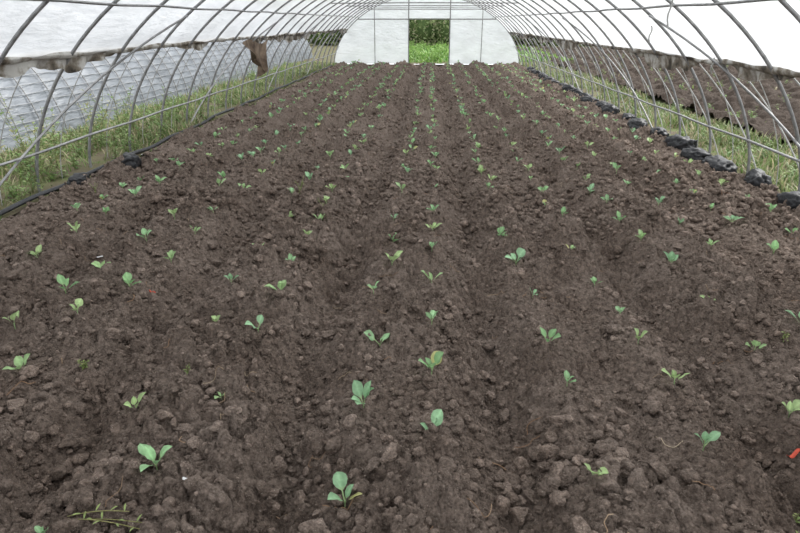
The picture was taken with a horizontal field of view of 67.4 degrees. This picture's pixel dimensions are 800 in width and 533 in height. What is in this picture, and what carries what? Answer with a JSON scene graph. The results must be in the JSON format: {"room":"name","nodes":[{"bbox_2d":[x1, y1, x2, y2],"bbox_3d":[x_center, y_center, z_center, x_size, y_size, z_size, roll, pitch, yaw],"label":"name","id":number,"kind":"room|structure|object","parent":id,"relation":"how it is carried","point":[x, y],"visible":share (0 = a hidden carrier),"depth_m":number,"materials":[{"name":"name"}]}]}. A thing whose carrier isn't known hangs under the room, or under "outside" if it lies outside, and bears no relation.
{"room":"greenhouse","nodes":[
{"label":"greenhouse","id":0,"kind":"room"},
{"bbox_2d":[0,28,347,77],"bbox_3d":[-2.815,-4.183,11.204,0.142,0.296,28.202,1,22,3],"label":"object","id":1,"kind":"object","parent":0,"point":[10,67],"depth_m":5.77,"materials":[{"name":"grey plastic"}]},
{"bbox_2d":[0,60,799,532],"bbox_3d":[0.438,-2.908,11.444,7.520,0.434,29.400,1,22,3],"label":"ground","id":2,"kind":"structure","parent":0,"point":[455,519],"depth_m":3.41,"materials":[{"name":"soil"}]},
{"bbox_2d":[121,152,141,167],"bbox_3d":[-3.245,-1.287,7.218,0.249,0.157,0.410,-6,23,-15],"label":"plastic bag","id":3,"kind":"object","parent":2,"relation":"on","point":[131,159],"visible":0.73,"depth_m":7.09,"materials":[{"name":"black plastic"}]},
{"bbox_2d":[0,39,798,218],"bbox_3d":[5.762,-7.218,20.741,20.894,0.960,40.854,1,22,3],"label":"weeds","id":4,"kind":"object","parent":2,"relation":"on","point":[429,53],"visible":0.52,"depth_m":9.04,"materials":[{"name":"green plant"}]},
{"bbox_2d":[0,63,799,532],"bbox_3d":[0.488,-3.379,12.584,7.154,0.436,24.122,1,22,3],"label":"clod","id":5,"kind":"object","parent":2,"relation":"on","point":[502,504],"visible":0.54,"depth_m":3.21,"materials":[{"name":"brown soil"}]},
{"bbox_2d":[0,0,799,205],"bbox_3d":[0.473,-4.461,11.875,7.743,2.805,29.977,1,22,3],"label":"frame","id":6,"kind":"object","parent":2,"relation":"on","point":[44,3],"visible":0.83,"depth_m":8.24,"materials":[{"name":"grey metal"}]},
{"bbox_2d":[242,38,268,76],"bbox_3d":[-2.736,-4.039,11.637,0.200,0.716,1.900,1,22,3],"label":"cloth","id":7,"kind":"object","parent":6,"relation":"hanging from","point":[258,53],"visible":1,"depth_m":11.62,"materials":[{"name":"brown fabric"}]},
{"bbox_2d":[648,0,714,73],"bbox_3d":[3.141,-2.553,6.614,0.608,0.766,1.665,6,23,15],"label":"strap","id":8,"kind":"object","parent":6,"relation":"hanging from","point":[672,0],"visible":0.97,"depth_m":6.38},
{"bbox_2d":[2,59,799,532],"bbox_3d":[0.613,-3.656,12.981,6.428,0.350,24.437,1,22,3],"label":"seedlings","id":9,"kind":"object","parent":2,"relation":"on","point":[339,478],"visible":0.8,"depth_m":4.31,"materials":[{"name":"green plant"}]},
{"bbox_2d":[67,177,799,532],"bbox_3d":[-1.019,0.104,3.879,6.376,0.453,3.268,17,27,35],"label":"weeds","id":10,"kind":"object","parent":2,"relation":"on","point":[84,364],"visible":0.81,"depth_m":2.04,"materials":[{"name":"green plant"}]},
{"bbox_2d":[539,73,548,78],"bbox_3d":[4.262,-5.632,17.792,0.271,0.192,0.449,8,24,20],"label":"sandbag","id":11,"kind":"object","parent":2,"relation":"on","point":[543,75],"visible":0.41,"depth_m":17.66,"materials":[{"name":"grey plastic"}]},
{"bbox_2d":[543,76,554,80],"bbox_3d":[4.221,-5.284,16.970,0.326,0.170,0.561,1,22,3],"label":"sandbag","id":12,"kind":"object","parent":2,"relation":"on","point":[546,78],"visible":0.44,"depth_m":16.84,"materials":[{"name":"grey plastic"}]},
{"bbox_2d":[561,84,575,90],"bbox_3d":[4.114,-4.340,14.624,0.289,0.198,0.484,-6,23,-14],"label":"sandbag","id":13,"kind":"object","parent":2,"relation":"on","point":[569,86],"visible":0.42,"depth_m":14.53,"materials":[{"name":"grey plastic"}]},
{"bbox_2d":[569,88,582,93],"bbox_3d":[4.127,-4.081,14.022,0.279,0.175,0.576,1,22,3],"label":"sandbag","id":14,"kind":"object","parent":2,"relation":"on","point":[576,90],"visible":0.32,"depth_m":13.89,"materials":[{"name":"grey plastic"}]},
{"bbox_2d":[579,92,591,96],"bbox_3d":[4.095,-3.786,13.322,0.250,0.159,0.467,-8,24,-19],"label":"sandbag","id":15,"kind":"object","parent":2,"relation":"on","point":[583,93],"visible":0.35,"depth_m":13.23,"materials":[{"name":"grey plastic"}]},
{"bbox_2d":[580,96,598,101],"bbox_3d":[3.988,-3.522,12.673,0.284,0.162,0.618,-7,23,-16],"label":"sandbag","id":16,"kind":"object","parent":2,"relation":"on","point":[583,98],"visible":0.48,"depth_m":12.54,"materials":[{"name":"black plastic"}]},
{"bbox_2d":[596,100,610,107],"bbox_3d":[4.024,-3.194,11.876,0.298,0.158,0.517,1,22,3],"label":"sandbag","id":17,"kind":"object","parent":2,"relation":"on","point":[599,103],"visible":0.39,"depth_m":11.79,"materials":[{"name":"black plastic"}]},
{"bbox_2d":[601,104,619,113],"bbox_3d":[3.913,-2.933,11.190,0.274,0.195,0.516,-5,23,-11],"label":"sandbag","id":18,"kind":"object","parent":2,"relation":"on","point":[608,107],"visible":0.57,"depth_m":11.06,"materials":[{"name":"black plastic"}]},
{"bbox_2d":[622,112,636,119],"bbox_3d":[3.949,-2.574,10.366,0.249,0.155,0.577,5,23,11],"label":"sandbag","id":19,"kind":"object","parent":2,"relation":"on","point":[627,116],"visible":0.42,"depth_m":10.21,"materials":[{"name":"black plastic"}]},
{"bbox_2d":[627,118,647,128],"bbox_3d":[3.820,-2.297,9.639,0.334,0.191,0.593,1,22,3],"label":"sandbag","id":20,"kind":"object","parent":2,"relation":"on","point":[635,123],"visible":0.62,"depth_m":9.51,"materials":[{"name":"black plastic"}]},
{"bbox_2d":[650,127,668,135],"bbox_3d":[3.873,-2.017,9.000,0.255,0.158,0.594,1,22,3],"label":"sandbag","id":21,"kind":"object","parent":2,"relation":"on","point":[660,130],"visible":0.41,"depth_m":8.84,"materials":[{"name":"black plastic"}]},
{"bbox_2d":[663,134,697,149],"bbox_3d":[3.836,-1.705,8.215,0.295,0.175,0.551,-5,23,-11],"label":"sandbag","id":22,"kind":"object","parent":2,"relation":"on","point":[678,141],"visible":0.71,"depth_m":8.08,"materials":[{"name":"black plastic"}]},
{"bbox_2d":[680,147,711,161],"bbox_3d":[3.715,-1.423,7.550,0.312,0.156,0.495,1,22,3],"label":"sandbag","id":23,"kind":"object","parent":2,"relation":"on","point":[698,153],"visible":0.73,"depth_m":7.43,"materials":[{"name":"black plastic"}]},
{"bbox_2d":[701,155,737,172],"bbox_3d":[3.706,-1.193,6.975,0.306,0.166,0.632,1,22,3],"label":"sandbag","id":24,"kind":"object","parent":2,"relation":"on","point":[718,162],"visible":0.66,"depth_m":6.81,"materials":[{"name":"black plastic"}]},
{"bbox_2d":[743,168,771,187],"bbox_3d":[3.724,-0.912,6.242,0.259,0.201,0.431,10,24,23],"label":"sandbag","id":25,"kind":"object","parent":2,"relation":"on","point":[755,177],"visible":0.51,"depth_m":6.14,"materials":[{"name":"black plastic"}]},
{"bbox_2d":[776,191,799,211],"bbox_3d":[3.672,-0.610,5.547,0.257,0.169,0.463,1,22,3],"label":"sandbag","id":26,"kind":"object","parent":2,"relation":"on","point":[793,197],"visible":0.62,"depth_m":5.51,"materials":[{"name":"black plastic"}]},
{"bbox_2d":[787,448,799,457],"bbox_3d":[1.664,0.785,2.530,0.080,0.028,0.021,-10,24,-24],"label":"scrap","id":27,"kind":"object","parent":2,"relation":"on","point":[797,450],"visible":1,"depth_m":2.52,"materials":[{"name":"plastic"}]},
{"bbox_2d":[0,0,799,72],"bbox_3d":[0.421,-4.747,10.800,6.448,1.412,28.202,1,22,3],"label":"ceiling","id":28,"kind":"structure","parent":0,"point":[58,26],"depth_m":6.36,"materials":[{"name":"white plastic"}]},
{"bbox_2d":[335,0,518,63],"bbox_3d":[1.069,-9.502,24.073,7.500,2.600,0.037,1,22,3],"label":"wall","id":29,"kind":"structure","parent":0,"point":[391,36],"depth_m":24.14,"materials":[{"name":"white plastic"}]},
{"bbox_2d":[358,0,496,62],"bbox_3d":[1.066,-9.434,24.043,6.000,2.597,0.052,1,22,3],"label":"door frame","id":30,"kind":"structure","parent":29,"relation":"in","point":[374,19],"depth_m":23.93,"materials":[{"name":"plastic film"},{"name":"galvanised steel"}]},
{"bbox_2d":[508,31,799,81],"bbox_3d":[3.655,-3.968,10.946,0.145,0.287,28.202,1,22,3],"label":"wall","id":31,"kind":"structure","parent":0,"point":[747,72],"depth_m":7.37,"materials":[{"name":"grey plastic"}]},
{"label":"outside","id":32,"kind":"structure","parent":0,"visible":0},
{"bbox_2d":[0,45,339,219],"bbox_3d":[-15.457,-9.414,27.264,26.280,0.081,64.000,1,22,3],"label":"grass verge","id":33,"kind":"structure","parent":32,"point":[98,157],"depth_m":7.45,"materials":[{"name":"green plant"}]},
{"bbox_2d":[67,172,89,185],"bbox_3d":[-3.430,-0.942,6.410,0.162,0.129,0.380,-2,22,-4],"label":"plastic bag","id":34,"kind":"object","parent":33,"relation":"on","point":[78,178],"visible":0.7,"depth_m":6.32,"materials":[{"name":"black plastic"}]},
{"bbox_2d":[0,38,312,151],"bbox_3d":[-8.625,-4.924,12.991,7.440,2.519,32.910,1,22,3],"label":"greenhouse","id":35,"kind":"object","parent":33,"relation":"on","point":[32,91],"visible":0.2,"depth_m":10.96,"materials":[{"name":"white plastic"}]},
{"bbox_2d":[0,65,331,215],"bbox_3d":[-3.152,-3.534,12.785,0.124,0.076,22.002,1,22,3],"label":"hose","id":36,"kind":"object","parent":33,"relation":"on","point":[56,188],"visible":0.81,"depth_m":7.78,"materials":[{"name":"plastic"}]},
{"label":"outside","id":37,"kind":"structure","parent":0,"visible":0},
{"bbox_2d":[517,45,798,192],"bbox_3d":[18.072,-8.758,25.741,26.580,0.083,64.000,1,22,3],"label":"grass verge","id":38,"kind":"structure","parent":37,"point":[673,130],"depth_m":10.00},
{"bbox_2d":[307,18,585,45],"bbox_3d":[8.028,-18.350,43.085,63.052,4.832,7.122,1,22,3],"label":"hedge","id":39,"kind":"object","parent":38,"relation":"on","point":[425,31],"visible":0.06,"depth_m":42.48,"materials":[{"name":"green leaf"}]},
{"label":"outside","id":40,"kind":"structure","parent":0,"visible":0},
{"bbox_2d":[409,44,447,63],"bbox_3d":[1.974,-14.775,40.393,7.300,0.086,33.950,1,22,3],"label":"grass verge","id":41,"kind":"structure","parent":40,"point":[436,62],"depth_m":25.09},
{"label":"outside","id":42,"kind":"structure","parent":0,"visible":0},
{"bbox_2d":[517,46,799,142],"bbox_3d":[10.377,-5.586,17.714,9.100,0.366,42.000,1,22,3],"label":"bank","id":43,"kind":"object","parent":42,"point":[763,122],"visible":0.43,"depth_m":14.43,"materials":[{"name":"soil"}]}
]}

